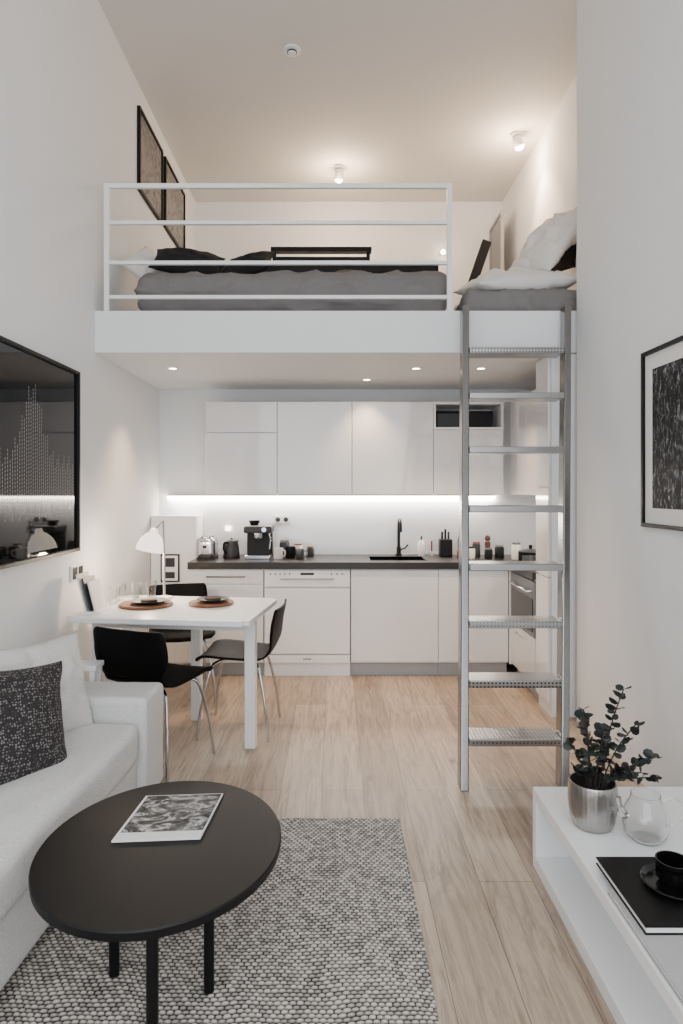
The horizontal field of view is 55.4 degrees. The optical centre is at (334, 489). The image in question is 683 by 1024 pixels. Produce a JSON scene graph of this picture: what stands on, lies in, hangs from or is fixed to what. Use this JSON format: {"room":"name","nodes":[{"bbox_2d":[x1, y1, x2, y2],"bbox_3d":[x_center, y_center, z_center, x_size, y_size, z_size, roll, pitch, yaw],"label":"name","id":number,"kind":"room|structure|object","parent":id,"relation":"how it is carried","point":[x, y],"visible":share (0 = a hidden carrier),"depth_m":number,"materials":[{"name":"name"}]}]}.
{"room":"studio apartment","nodes":[
{"label":"studio apartment","id":0,"kind":"room"},
{"bbox_2d":[0,0,194,681],"bbox_3d":[-1.510,-0.815,3.050,0.100,4.400,7.700,0,0,0],"label":"wall","id":1,"kind":"structure","parent":0,"point":[70,95],"depth_m":3.73,"materials":[{"name":"paint"}]},
{"bbox_2d":[0,335,79,569],"bbox_3d":[-1.442,-0.160,3.020,0.034,1.000,1.240,0,0,0],"label":"framed picture","id":2,"kind":"object","parent":1,"relation":"attached to","point":[40,394],"visible":1,"depth_m":3.13,"materials":[{"name":"glass"}]},
{"bbox_2d":[70,563,82,582],"bbox_3d":[-1.453,0.465,3.660,0.014,0.090,0.170,0,0,0],"label":"power outlet","id":3,"kind":"object","parent":1,"relation":"attached to","point":[75,569],"visible":0.77,"depth_m":3.62,"materials":[{"name":"plastic"}]},
{"bbox_2d":[73,567,76,579],"bbox_3d":[-1.447,0.465,3.620,0.002,0.064,0.060,0,0,0],"label":"socket","id":4,"kind":"object","parent":3,"relation":"attached to","point":[74,568],"depth_m":3.61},
{"bbox_2d":[137,105,163,220],"bbox_3d":[-1.447,-2.525,5.115,0.024,0.620,0.650,0,0,0],"label":"framed picture","id":5,"kind":"object","parent":1,"relation":"attached to","point":[150,154],"visible":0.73,"depth_m":5.07},
{"bbox_2d":[163,156,185,247],"bbox_3d":[-1.447,-2.535,5.880,0.024,0.600,0.720,0,0,0],"label":"framed picture","id":6,"kind":"object","parent":1,"relation":"attached to","point":[174,199],"visible":0.74,"depth_m":5.86},
{"bbox_2d":[95,311,576,388],"bbox_3d":[0.145,-0.963,5.375,3.210,0.255,2.850,0,0,0],"label":"platform","id":7,"kind":"structure","parent":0,"point":[209,349],"depth_m":3.95,"materials":[{"name":"paint"}]},
{"bbox_2d":[104,183,451,310],"bbox_3d":[-0.348,-1.482,3.980,2.126,0.785,0.030,0,0,0],"label":"loft railing","id":8,"kind":"object","parent":7,"relation":"on","point":[107,186],"visible":0.94,"depth_m":3.97,"materials":[{"name":"metal"}]},
{"bbox_2d":[134,265,446,310],"bbox_3d":[-0.229,-1.456,4.700,2.148,0.758,1.279,0,0,0],"label":"bed","id":9,"kind":"object","parent":7,"relation":"on","point":[276,279],"visible":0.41,"depth_m":4.09,"materials":[{"name":"grey fabric"}]},
{"bbox_2d":[122,247,166,278],"bbox_3d":[-1.291,-1.540,4.500,0.187,0.366,0.383,0,0,25],"label":"pillow","id":10,"kind":"object","parent":9,"relation":"on","point":[145,254],"visible":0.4,"depth_m":4.42,"materials":[{"name":"white fabric"}]},
{"bbox_2d":[148,247,225,273],"bbox_3d":[-1.000,-1.545,4.420,0.500,0.268,0.260,0,0,-6],"label":"pillow","id":11,"kind":"object","parent":9,"relation":"on","point":[178,253],"visible":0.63,"depth_m":4.32,"materials":[{"name":"grey fabric"}]},
{"bbox_2d":[220,251,274,273],"bbox_3d":[-0.620,-1.540,4.500,0.455,0.293,0.252,0,0,12],"label":"pillow","id":12,"kind":"object","parent":9,"relation":"on","point":[261,255],"visible":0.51,"depth_m":4.40,"materials":[{"name":"grey fabric"}]},
{"bbox_2d":[336,270,366,272],"bbox_3d":[0.160,-1.541,4.750,0.427,0.164,0.282,0,0,-10],"label":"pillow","id":13,"kind":"object","parent":9,"relation":"on","point":[339,271],"visible":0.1,"depth_m":4.70,"materials":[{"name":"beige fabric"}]},
{"bbox_2d":[271,247,371,260],"bbox_3d":[-0.120,-1.605,5.700,0.880,1.030,0.080,0,0,0],"label":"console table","id":14,"kind":"object","parent":7,"relation":"on","point":[278,250],"visible":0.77,"depth_m":5.67,"materials":[{"name":"wood"}]},
{"bbox_2d":[410,367,421,369],"bbox_3d":[0.555,-0.832,4.450,0.080,0.006,0.080,0,0,0],"label":"recessed light","id":15,"kind":"object","parent":7,"relation":"in","point":[412,368],"visible":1,"depth_m":4.44,"materials":[{"name":"white paint"}]},
{"bbox_2d":[468,239,491,281],"bbox_3d":[1.241,-1.753,6.250,0.528,1.315,0.020,0,0,0],"label":"leaning board","id":16,"kind":"object","parent":7,"relation":"on","point":[484,248],"visible":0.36,"depth_m":6.24,"materials":[{"name":"wood"}]},
{"bbox_2d":[489,210,503,270],"bbox_3d":[1.620,-1.900,6.530,0.030,1.620,0.480,0,0,0],"label":"floor mirror","id":17,"kind":"object","parent":7,"relation":"on","point":[496,232],"visible":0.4,"depth_m":6.46,"materials":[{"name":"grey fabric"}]},
{"bbox_2d":[455,288,576,310],"bbox_3d":[1.261,-1.178,4.700,0.937,0.215,1.342,0,0,0],"label":"mattress","id":18,"kind":"object","parent":7,"relation":"on","point":[544,299],"visible":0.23,"depth_m":4.05,"materials":[{"name":"fabric"}]},
{"bbox_2d":[453,266,576,295],"bbox_3d":[1.200,-1.359,4.300,0.725,0.277,0.492,0,0,-8],"label":"pillow","id":19,"kind":"object","parent":18,"relation":"on","point":[516,277],"visible":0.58,"depth_m":4.10,"materials":[{"name":"white fabric"}]},
{"bbox_2d":[511,208,576,270],"bbox_3d":[1.461,-1.690,4.460,0.375,0.556,0.547,0,0,-21],"label":"pillow","id":20,"kind":"object","parent":19,"relation":"on","point":[544,247],"visible":0.77,"depth_m":4.32,"materials":[{"name":"white fabric"}]},
{"bbox_2d":[551,207,576,271],"bbox_3d":[1.636,-1.790,4.759,0.139,0.466,0.446,0,0,-15],"label":"pillow","id":21,"kind":"object","parent":18,"relation":"on","point":[568,260],"visible":0.23,"depth_m":4.61,"materials":[{"name":"grey fabric"}]},
{"bbox_2d":[98,0,576,201],"bbox_3d":[0.145,-3.065,3.050,3.410,0.100,7.700,0,0,0],"label":"ceiling","id":22,"kind":"structure","parent":0,"point":[386,91],"depth_m":4.84,"materials":[{"name":"paint"}]},
{"bbox_2d":[283,44,300,56],"bbox_3d":[-0.294,-2.997,4.450,0.120,0.036,0.120,0,0,0],"label":"smoke detector","id":23,"kind":"object","parent":22,"relation":"attached to","point":[291,50],"visible":1,"depth_m":4.43,"materials":[{"name":"white paint"}]},
{"bbox_2d":[334,164,343,182],"bbox_3d":[0.037,-2.943,6.061,0.090,0.145,0.112,0,0,0],"label":"ceiling spotlight","id":24,"kind":"object","parent":22,"relation":"attached to","point":[338,168],"visible":1,"depth_m":6.04,"materials":[{"name":"white paint"}]},
{"bbox_2d":[510,131,524,150],"bbox_3d":[1.544,-2.945,5.500,0.119,0.140,0.090,0,0,0],"label":"ceiling spotlight","id":25,"kind":"object","parent":22,"relation":"attached to","point":[517,140],"visible":1,"depth_m":5.47,"materials":[{"name":"white paint"}]},
{"bbox_2d":[159,389,535,656],"bbox_3d":[0.145,0.275,5.450,3.210,2.220,0.100,0,0,0],"label":"wall","id":26,"kind":"structure","parent":0,"point":[182,432],"depth_m":5.40,"materials":[{"name":"paint"}]},
{"bbox_2d":[205,402,276,494],"bbox_3d":[-0.730,-0.325,5.224,0.558,0.720,0.348,0,0,0],"label":"upper cabinet","id":27,"kind":"object","parent":26,"relation":"attached to","point":[240,437],"visible":1,"depth_m":5.05,"materials":[{"name":"white paint"}]},
{"bbox_2d":[277,402,351,494],"bbox_3d":[-0.159,-0.325,5.224,0.580,0.720,0.348,0,0,0],"label":"upper cabinet","id":28,"kind":"object","parent":26,"relation":"attached to","point":[314,439],"visible":1,"depth_m":5.05,"materials":[{"name":"white paint"}]},
{"bbox_2d":[168,495,494,498],"bbox_3d":[-0.030,0.058,5.382,2.700,0.032,0.034,0,0,0],"label":"led light","id":29,"kind":"object","parent":26,"relation":"attached to","point":[169,496],"visible":1,"depth_m":5.37,"materials":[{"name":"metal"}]},
{"bbox_2d":[206,501,535,553],"bbox_3d":[0.335,0.315,5.395,2.810,0.439,0.008,0,0,0],"label":"backsplash","id":30,"kind":"structure","parent":26,"relation":"attached to","point":[332,527],"depth_m":5.39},
{"bbox_2d":[273,515,289,523],"bbox_3d":[-0.440,0.245,5.386,0.140,0.070,0.010,0,0,0],"label":"power outlet","id":31,"kind":"object","parent":30,"relation":"attached to","point":[277,519],"visible":1,"depth_m":5.38,"materials":[{"name":"plastic"}]},
{"bbox_2d":[352,402,432,494],"bbox_3d":[0.449,-0.325,5.224,0.631,0.720,0.348,0,0,0],"label":"upper cabinet","id":32,"kind":"object","parent":26,"relation":"attached to","point":[392,442],"visible":0.98,"depth_m":5.05,"materials":[{"name":"white paint"}]},
{"bbox_2d":[433,402,502,494],"bbox_3d":[1.038,-0.325,5.224,0.543,0.720,0.348,0,0,0],"label":"upper cabinet","id":33,"kind":"object","parent":26,"relation":"attached to","point":[485,470],"visible":0.72,"depth_m":5.05,"materials":[{"name":"white paint"}]},
{"bbox_2d":[436,411,459,426],"bbox_3d":[0.900,-0.555,5.200,0.210,0.135,0.210,0,0,0],"label":"storage box","id":34,"kind":"object","parent":33,"relation":"in","point":[443,418],"visible":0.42,"depth_m":5.10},
{"bbox_2d":[433,402,502,429],"bbox_3d":[1.038,-0.578,5.224,0.543,0.215,0.348,0,0,0],"label":"open shelf","id":35,"kind":"object","parent":33,"relation":"attached to","point":[437,406],"depth_m":5.07,"materials":[{"name":"white paint"}]},
{"bbox_2d":[469,409,493,426],"bbox_3d":[1.140,-0.560,5.200,0.210,0.145,0.210,0,0,0],"label":"storage box","id":36,"kind":"object","parent":33,"relation":"in","point":[477,417],"visible":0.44,"depth_m":5.10,"materials":[{"name":"metal"}]},
{"bbox_2d":[195,202,501,310],"bbox_3d":[0.145,-0.815,6.850,3.210,4.400,0.100,0,0,0],"label":"wall","id":37,"kind":"structure","parent":0,"point":[472,222],"depth_m":6.80,"materials":[{"name":"paint"}]},
{"bbox_2d":[160,657,644,1023],"bbox_3d":[0.145,1.435,3.050,3.410,0.100,7.700,0,0,0],"label":"floor","id":38,"kind":"structure","parent":0,"point":[499,950],"depth_m":3.03,"materials":[{"name":"brown wood"}]},
{"bbox_2d":[0,681,163,990],"bbox_3d":[-1.118,1.031,2.111,0.599,0.674,1.732,0,0,3],"label":"sofa","id":39,"kind":"object","parent":38,"relation":"on","point":[121,751],"visible":0.66,"depth_m":2.18,"materials":[{"name":"fabric"}]},
{"bbox_2d":[0,661,66,784],"bbox_3d":[-1.101,0.805,2.220,0.210,0.439,0.438,0,0,41],"label":"cushion","id":40,"kind":"object","parent":39,"relation":"on","point":[32,740],"visible":0.92,"depth_m":2.21,"materials":[{"name":"fabric"}]},
{"bbox_2d":[0,630,93,731],"bbox_3d":[-1.137,0.785,2.549,0.207,0.384,0.413,0,0,20],"label":"cushion","id":41,"kind":"object","parent":39,"relation":"on","point":[76,711],"visible":0.44,"depth_m":2.57,"materials":[{"name":"white fabric"}]},
{"bbox_2d":[0,723,137,920],"bbox_3d":[-1.090,1.042,1.977,0.510,0.186,1.467,0,0,3],"label":"seat cushion","id":42,"kind":"object","parent":39,"relation":"on","point":[100,758],"depth_m":2.09,"materials":[{"name":"fabric"}]},
{"bbox_2d":[81,660,103,681],"bbox_3d":[-1.260,1.097,3.045,0.320,0.575,0.110,0,0,0],"label":"side table","id":43,"kind":"object","parent":38,"relation":"on","point":[94,667],"visible":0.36,"depth_m":3.02,"materials":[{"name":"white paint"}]},
{"bbox_2d":[93,626,215,781],"bbox_3d":[-0.903,1.023,3.280,0.428,0.726,0.482,0,0,22],"label":"dining chair","id":44,"kind":"object","parent":38,"relation":"on","point":[127,655],"visible":0.85,"depth_m":3.09,"materials":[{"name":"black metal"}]},
{"bbox_2d":[67,595,276,748],"bbox_3d":[-0.870,1.020,3.640,0.970,0.730,0.720,0,0,7],"label":"dining table","id":45,"kind":"object","parent":38,"relation":"on","point":[243,614],"visible":0.67,"depth_m":3.48,"materials":[{"name":"white paint"}]},
{"bbox_2d":[76,571,111,613],"bbox_3d":[-1.306,0.551,3.520,0.132,0.207,0.180,0,0,0],"label":"holder","id":46,"kind":"object","parent":45,"relation":"on","point":[90,588],"visible":1,"depth_m":3.47,"materials":[{"name":"white paint"}]},
{"bbox_2d":[108,585,119,603],"bbox_3d":[-1.270,0.604,3.740,0.066,0.100,0.066,0,0,0],"label":"drinking glass","id":47,"kind":"object","parent":45,"relation":"on","point":[114,591],"visible":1,"depth_m":3.72,"materials":[{"name":"glass"}]},
{"bbox_2d":[114,583,125,600],"bbox_3d":[-1.270,0.604,3.840,0.066,0.100,0.066,0,0,0],"label":"drinking glass","id":48,"kind":"object","parent":45,"relation":"on","point":[122,585],"visible":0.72,"depth_m":3.82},
{"bbox_2d":[131,582,142,598],"bbox_3d":[-1.180,0.604,3.870,0.066,0.100,0.066,0,0,0],"label":"drinking glass","id":49,"kind":"object","parent":45,"relation":"on","point":[136,587],"visible":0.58,"depth_m":3.85,"materials":[{"name":"glass"}]},
{"bbox_2d":[118,600,172,609],"bbox_3d":[-1.070,0.647,3.680,0.300,0.016,0.300,0,0,0],"label":"placemat","id":50,"kind":"object","parent":45,"relation":"on","point":[127,605],"visible":0.77,"depth_m":3.60,"materials":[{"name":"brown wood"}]},
{"bbox_2d":[130,597,167,604],"bbox_3d":[-1.050,0.629,3.670,0.204,0.018,0.204,0,0,0],"label":"plate","id":51,"kind":"object","parent":50,"relation":"on","point":[160,599],"visible":0.88,"depth_m":3.68,"materials":[{"name":"ceramic"}]},
{"bbox_2d":[140,598,157,601],"bbox_3d":[-1.050,0.623,3.670,0.090,0.014,0.051,0,0,-25],"label":"napkin","id":52,"kind":"object","parent":51,"relation":"on","point":[151,599],"visible":1,"depth_m":3.66,"materials":[{"name":"beige fabric"}]},
{"bbox_2d":[146,580,156,596],"bbox_3d":[-1.120,0.604,3.960,0.066,0.100,0.066,0,0,0],"label":"drinking glass","id":53,"kind":"object","parent":45,"relation":"on","point":[150,584],"visible":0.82,"depth_m":3.94,"materials":[{"name":"glass"}]},
{"bbox_2d":[136,521,172,599],"bbox_3d":[-1.090,0.419,3.920,0.219,0.472,0.168,0,0,0],"label":"desk lamp","id":54,"kind":"object","parent":45,"relation":"on","point":[152,542],"visible":0.97,"depth_m":3.88,"materials":[{"name":"metal"}]},
{"bbox_2d":[188,599,233,607],"bbox_3d":[-0.710,0.647,3.730,0.260,0.016,0.260,0,0,0],"label":"serving board","id":55,"kind":"object","parent":45,"relation":"on","point":[196,603],"visible":0.75,"depth_m":3.66,"materials":[{"name":"brown wood"}]},
{"bbox_2d":[197,596,228,602],"bbox_3d":[-0.700,0.629,3.730,0.184,0.018,0.184,0,0,0],"label":"plate","id":56,"kind":"object","parent":55,"relation":"on","point":[203,597],"visible":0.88,"depth_m":3.73,"materials":[{"name":"ceramic"}]},
{"bbox_2d":[205,597,221,599],"bbox_3d":[-0.700,0.623,3.730,0.090,0.014,0.051,0,0,-25],"label":"napkin","id":57,"kind":"object","parent":56,"relation":"on","point":[206,598],"visible":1,"depth_m":3.71,"materials":[{"name":"beige fabric"}]},
{"bbox_2d":[151,515,202,664],"bbox_3d":[-1.276,0.795,5.254,0.358,1.180,0.282,0,0,0],"label":"base cabinet","id":58,"kind":"object","parent":38,"relation":"on","point":[182,532],"visible":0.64,"depth_m":5.13,"materials":[{"name":"white paint"}]},
{"bbox_2d":[165,572,174,577],"bbox_3d":[-1.300,0.670,5.114,0.080,0.050,0.002,0,0,0],"label":"switch","id":59,"kind":"object","parent":58,"relation":"attached to","point":[167,574],"depth_m":5.11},
{"bbox_2d":[146,583,215,702],"bbox_3d":[-1.037,1.023,4.360,0.428,0.726,0.482,0,0,-20],"label":"dining chair","id":60,"kind":"object","parent":38,"relation":"on","point":[183,589],"visible":0.41,"depth_m":4.52,"materials":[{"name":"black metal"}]},
{"bbox_2d":[0,817,439,1023],"bbox_3d":[-0.364,1.377,1.715,1.272,0.013,2.030,0,0,0],"label":"rug","id":61,"kind":"object","parent":38,"relation":"on","point":[332,934],"visible":0.63,"depth_m":1.91,"materials":[{"name":"fabric"}]},
{"bbox_2d":[28,781,280,1023],"bbox_3d":[-0.475,1.167,1.790,0.652,0.405,0.742,0,0,0],"label":"coffee table","id":62,"kind":"object","parent":61,"relation":"on","point":[83,884],"visible":0.95,"depth_m":1.66,"materials":[{"name":"wood"}]},
{"bbox_2d":[111,793,222,842],"bbox_3d":[-0.482,0.961,1.915,0.276,0.006,0.260,0,0,-4],"label":"magazine","id":63,"kind":"object","parent":62,"relation":"on","point":[187,816],"visible":1,"depth_m":1.90,"materials":[{"name":"paper"}]},
{"bbox_2d":[188,569,263,674],"bbox_3d":[-0.810,0.986,5.087,0.558,0.798,0.606,0,0,0],"label":"base cabinet","id":64,"kind":"object","parent":38,"relation":"on","point":[245,583],"visible":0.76,"depth_m":4.82,"materials":[{"name":"white paint"}]},
{"bbox_2d":[187,554,536,579],"bbox_3d":[0.328,0.560,4.806,2.835,0.050,1.183,0,0,0],"label":"countertop","id":65,"kind":"structure","parent":64,"relation":"on","point":[319,561],"depth_m":4.80,"materials":[{"name":"stone"}]},
{"bbox_2d":[197,536,217,559],"bbox_3d":[-0.995,0.449,5.072,0.140,0.172,0.235,0,0,0],"label":"toaster","id":66,"kind":"object","parent":65,"relation":"on","point":[207,546],"visible":1,"depth_m":4.98,"materials":[{"name":"silver metal"}]},
{"bbox_2d":[222,538,239,557],"bbox_3d":[-0.822,0.457,5.142,0.139,0.157,0.146,0,0,-12],"label":"kettle","id":67,"kind":"object","parent":65,"relation":"on","point":[230,547],"visible":1,"depth_m":5.10,"materials":[{"name":"metal"}]},
{"bbox_2d":[243,520,273,558],"bbox_3d":[-0.600,0.386,5.114,0.220,0.298,0.312,0,0,0],"label":"coffee machine","id":68,"kind":"object","parent":65,"relation":"on","point":[259,537],"visible":1,"depth_m":5.16,"materials":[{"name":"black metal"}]},
{"bbox_2d":[244,554,271,558],"bbox_3d":[-0.600,0.520,5.085,0.200,0.030,0.150,0,0,0],"label":"drip tray","id":69,"kind":"object","parent":68,"relation":"on","point":[248,556],"depth_m":5.01,"materials":[{"name":"silver metal"}]},
{"bbox_2d":[274,547,285,558],"bbox_3d":[-0.429,0.492,5.050,0.097,0.085,0.076,0,0,0],"label":"mug","id":70,"kind":"object","parent":65,"relation":"on","point":[278,552],"visible":1,"depth_m":5.02,"materials":[{"name":"ceramic"}]},
{"bbox_2d":[279,540,289,555],"bbox_3d":[-0.410,0.470,5.280,0.084,0.130,0.084,0,0,0],"label":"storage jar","id":71,"kind":"object","parent":65,"relation":"on","point":[283,543],"visible":0.66,"depth_m":5.25,"materials":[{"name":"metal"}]},
{"bbox_2d":[286,546,295,557],"bbox_3d":[-0.340,0.490,5.117,0.102,0.089,0.080,0,0,16],"label":"mug","id":72,"kind":"object","parent":65,"relation":"on","point":[290,550],"visible":0.95,"depth_m":5.09,"materials":[{"name":"ceramic"}]},
{"bbox_2d":[294,543,302,548],"bbox_3d":[-0.300,0.485,5.270,0.074,0.100,0.074,0,0,0],"label":"storage jar","id":73,"kind":"object","parent":65,"relation":"on","point":[298,545],"visible":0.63,"depth_m":5.24,"materials":[{"name":"ceramic"}]},
{"bbox_2d":[296,549,307,558],"bbox_3d":[-0.261,0.497,5.043,0.088,0.076,0.068,0,0,-18],"label":"mug","id":74,"kind":"object","parent":65,"relation":"on","point":[299,552],"visible":1,"depth_m":5.01,"materials":[{"name":"ceramic"}]},
{"bbox_2d":[306,546,313,556],"bbox_3d":[-0.200,0.495,5.240,0.063,0.080,0.063,0,0,0],"label":"storage jar","id":75,"kind":"object","parent":65,"relation":"on","point":[310,549],"visible":0.94,"depth_m":5.21,"materials":[{"name":"grey glass"}]},
{"bbox_2d":[368,556,426,560],"bbox_3d":[0.480,0.558,5.075,0.436,0.050,0.286,0,0,0],"label":"sink","id":76,"kind":"object","parent":65,"relation":"in","point":[371,558],"visible":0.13,"depth_m":5.21,"materials":[{"name":"black metal"}]},
{"bbox_2d":[396,518,407,555],"bbox_3d":[0.518,0.379,5.237,0.101,0.312,0.181,0,0,25],"label":"faucet","id":77,"kind":"object","parent":65,"relation":"on","point":[399,523],"visible":1,"depth_m":5.29,"materials":[{"name":"metal"}]},
{"bbox_2d":[418,536,424,555],"bbox_3d":[0.705,0.455,5.310,0.059,0.161,0.059,0,0,45],"label":"soap bottle","id":78,"kind":"object","parent":65,"relation":"on","point":[421,545],"visible":1,"depth_m":5.29,"materials":[{"name":"plastic"}]},
{"bbox_2d":[429,541,433,555],"bbox_3d":[0.790,0.475,5.310,0.044,0.120,0.044,0,0,0],"label":"dish brush","id":79,"kind":"object","parent":65,"relation":"on","point":[431,553],"visible":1,"depth_m":5.30,"materials":[{"name":"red plastic"}]},
{"bbox_2d":[438,529,452,556],"bbox_3d":[0.890,0.425,5.240,0.100,0.220,0.100,0,0,0],"label":"knife block","id":80,"kind":"object","parent":65,"relation":"on","point":[445,546],"visible":1,"depth_m":5.19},
{"bbox_2d":[469,546,474,558],"bbox_3d":[1.070,0.490,5.100,0.059,0.090,0.059,0,0,0],"label":"storage jar","id":81,"kind":"object","parent":65,"relation":"on","point":[471,548],"visible":0.85,"depth_m":5.07,"materials":[{"name":"ceramic"}]},
{"bbox_2d":[472,542,479,556],"bbox_3d":[1.130,0.475,5.200,0.063,0.120,0.063,0,0,0],"label":"storage jar","id":82,"kind":"object","parent":65,"relation":"on","point":[476,545],"visible":0.85,"depth_m":5.17,"materials":[{"name":"grey glass"}]},
{"bbox_2d":[485,534,490,547],"bbox_3d":[1.230,0.445,5.240,0.054,0.180,0.054,0,0,0],"label":"pepper mill","id":83,"kind":"object","parent":65,"relation":"on","point":[487,537],"visible":0.7,"depth_m":5.22,"materials":[{"name":"brown wood"}]},
{"bbox_2d":[484,548,492,558],"bbox_3d":[1.200,0.495,5.080,0.063,0.080,0.063,0,0,0],"label":"storage jar","id":84,"kind":"object","parent":65,"relation":"on","point":[488,552],"visible":1,"depth_m":5.05,"materials":[{"name":"metal"}]},
{"bbox_2d":[495,545,503,557],"bbox_3d":[1.300,0.485,5.140,0.074,0.100,0.074,0,0,0],"label":"storage jar","id":85,"kind":"object","parent":65,"relation":"on","point":[499,549],"visible":1,"depth_m":5.11,"materials":[{"name":"metal"}]},
{"bbox_2d":[511,542,520,559],"bbox_3d":[1.400,0.470,5.020,0.074,0.130,0.074,0,0,0],"label":"storage jar","id":86,"kind":"object","parent":65,"relation":"on","point":[515,546],"visible":0.87,"depth_m":4.99,"materials":[{"name":"ceramic"}]},
{"bbox_2d":[518,545,535,560],"bbox_3d":[1.450,0.470,4.820,0.180,0.130,0.180,0,0,0],"label":"cooking pot","id":87,"kind":"object","parent":65,"relation":"on","point":[530,551],"visible":0.53,"depth_m":4.78,"materials":[{"name":"metal"}]},
{"bbox_2d":[522,555,535,560],"bbox_3d":[1.436,0.497,4.580,0.231,0.077,0.120,0,0,0],"label":"cooking pot","id":88,"kind":"object","parent":65,"relation":"on","point":[524,557],"visible":0.3,"depth_m":4.54,"materials":[{"name":"metal"}]},
{"bbox_2d":[195,599,286,742],"bbox_3d":[-0.529,1.023,3.779,0.482,0.726,0.428,0,0,4],"label":"dining chair","id":89,"kind":"object","parent":38,"relation":"on","point":[222,649],"visible":0.91,"depth_m":3.70,"materials":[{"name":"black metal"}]},
{"bbox_2d":[264,569,349,675],"bbox_3d":[-0.206,0.987,5.096,0.640,0.797,0.587,0,0,0],"label":"dishwasher","id":90,"kind":"object","parent":38,"relation":"on","point":[314,640],"visible":0.9,"depth_m":4.81,"materials":[{"name":"white paint"}]},
{"bbox_2d":[350,569,437,674],"bbox_3d":[0.442,0.986,5.103,0.645,0.798,0.575,0,0,0],"label":"base cabinet","id":91,"kind":"object","parent":38,"relation":"on","point":[394,612],"visible":0.97,"depth_m":4.82,"materials":[{"name":"white paint"}]},
{"bbox_2d":[437,569,507,674],"bbox_3d":[1.025,0.986,5.103,0.518,0.798,0.575,0,0,0],"label":"base cabinet","id":92,"kind":"object","parent":38,"relation":"on","point":[488,590],"visible":0.68,"depth_m":4.82,"materials":[{"name":"white paint"}]},
{"bbox_2d":[457,305,570,791],"bbox_3d":[0.990,0.142,3.460,0.647,2.485,1.106,0,0,12],"label":"ladder","id":93,"kind":"object","parent":38,"relation":"on","point":[467,736],"visible":0.97,"depth_m":3.32,"materials":[{"name":"metal"}]},
{"bbox_2d":[509,571,538,698],"bbox_3d":[1.501,0.986,4.518,0.478,0.798,0.595,0,0,0],"label":"base cabinet","id":94,"kind":"object","parent":38,"relation":"on","point":[522,590],"visible":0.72,"depth_m":4.48,"materials":[{"name":"white paint"}]},
{"bbox_2d":[509,571,535,637],"bbox_3d":[1.291,0.782,4.510,0.058,0.365,0.570,0,0,0],"label":"oven","id":95,"kind":"object","parent":94,"relation":"in","point":[522,590],"depth_m":4.48,"materials":[{"name":"silver metal"}]},
{"bbox_2d":[536,354,576,716],"bbox_3d":[1.522,0.278,4.088,0.445,2.215,0.245,0,0,0],"label":"tall cabinet","id":96,"kind":"object","parent":38,"relation":"on","point":[547,369],"visible":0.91,"depth_m":3.96,"materials":[{"name":"white paint"}]},
{"bbox_2d":[533,787,682,1023],"bbox_3d":[1.089,1.240,1.575,0.718,0.290,1.650,0,0,0],"label":"tv stand","id":97,"kind":"object","parent":38,"relation":"on","point":[632,987],"visible":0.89,"depth_m":1.98,"materials":[{"name":"wood"}]},
{"bbox_2d":[567,772,617,833],"bbox_3d":[0.840,1.021,2.120,0.155,0.148,0.155,0,0,0],"label":"vase","id":98,"kind":"object","parent":97,"relation":"on","point":[592,805],"depth_m":2.06,"materials":[{"name":"silver metal"}]},
{"bbox_2d":[562,684,661,833],"bbox_3d":[0.910,0.866,2.123,0.321,0.457,0.161,0,0,0],"label":"eucalyptus","id":99,"kind":"object","parent":97,"relation":"on","point":[592,793],"visible":0.98,"depth_m":2.10,"materials":[{"name":"green plant"}]},
{"bbox_2d":[608,887,682,1004],"bbox_3d":[0.899,1.085,1.560,0.322,0.018,0.400,0,0,0],"label":"book","id":100,"kind":"object","parent":97,"relation":"on","point":[666,951],"visible":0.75,"depth_m":1.52,"materials":[{"name":"paper"}]},
{"bbox_2d":[596,857,682,934],"bbox_3d":[0.940,1.065,1.720,0.380,0.020,0.300,0,0,0],"label":"book","id":101,"kind":"object","parent":100,"relation":"on","point":[654,914],"visible":0.83,"depth_m":1.68,"materials":[{"name":"paper"}]},
{"bbox_2d":[640,863,682,902],"bbox_3d":[0.905,1.046,1.730,0.170,0.016,0.170,0,0,0],"label":"saucer","id":102,"kind":"object","parent":101,"relation":"on","point":[648,875],"visible":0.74,"depth_m":1.72,"materials":[{"name":"ceramic"}]},
{"bbox_2d":[655,850,682,888],"bbox_3d":[0.910,1.019,1.744,0.100,0.060,0.088,0,0,-37],"label":"cup","id":103,"kind":"object","parent":102,"relation":"on","point":[668,864],"visible":1,"depth_m":1.73,"materials":[{"name":"ceramic"}]},
{"bbox_2d":[616,788,682,845],"bbox_3d":[0.985,1.024,2.032,0.174,0.140,0.140,0,0,39],"label":"glass jug","id":104,"kind":"object","parent":97,"relation":"on","point":[644,815],"visible":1,"depth_m":2.00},
{"bbox_2d":[502,74,576,289],"bbox_3d":[1.800,-0.815,3.050,0.100,4.400,7.700,0,0,0],"label":"wall","id":105,"kind":"structure","parent":0,"point":[545,185],"depth_m":5.38,"materials":[{"name":"paint"}]},
{"bbox_2d":[511,389,538,494],"bbox_3d":[1.552,-0.325,4.630,0.385,0.720,0.820,0,0,0],"label":"upper cabinet","id":106,"kind":"object","parent":105,"relation":"attached to","point":[523,414],"visible":0.36,"depth_m":4.69,"materials":[{"name":"white paint"}]},
{"bbox_2d":[577,0,682,786],"bbox_3d":[1.600,-0.815,1.550,0.300,4.400,4.700,0,0,0],"label":"wall","id":107,"kind":"structure","parent":0,"point":[630,52],"depth_m":3.22,"materials":[{"name":"paint"}]},
{"bbox_2d":[641,335,682,530],"bbox_3d":[1.437,-0.233,2.665,0.024,0.805,0.730,0,0,0],"label":"framed picture","id":108,"kind":"object","parent":107,"relation":"attached to","point":[662,365],"visible":1,"depth_m":2.86,"materials":[{"name":"paper"}]},
{"bbox_2d":[652,358,682,509],"bbox_3d":[1.437,-0.233,2.665,0.002,0.629,0.554,0,0,0],"label":"print","id":109,"kind":"object","parent":108,"relation":"attached to","point":[667,375],"depth_m":2.81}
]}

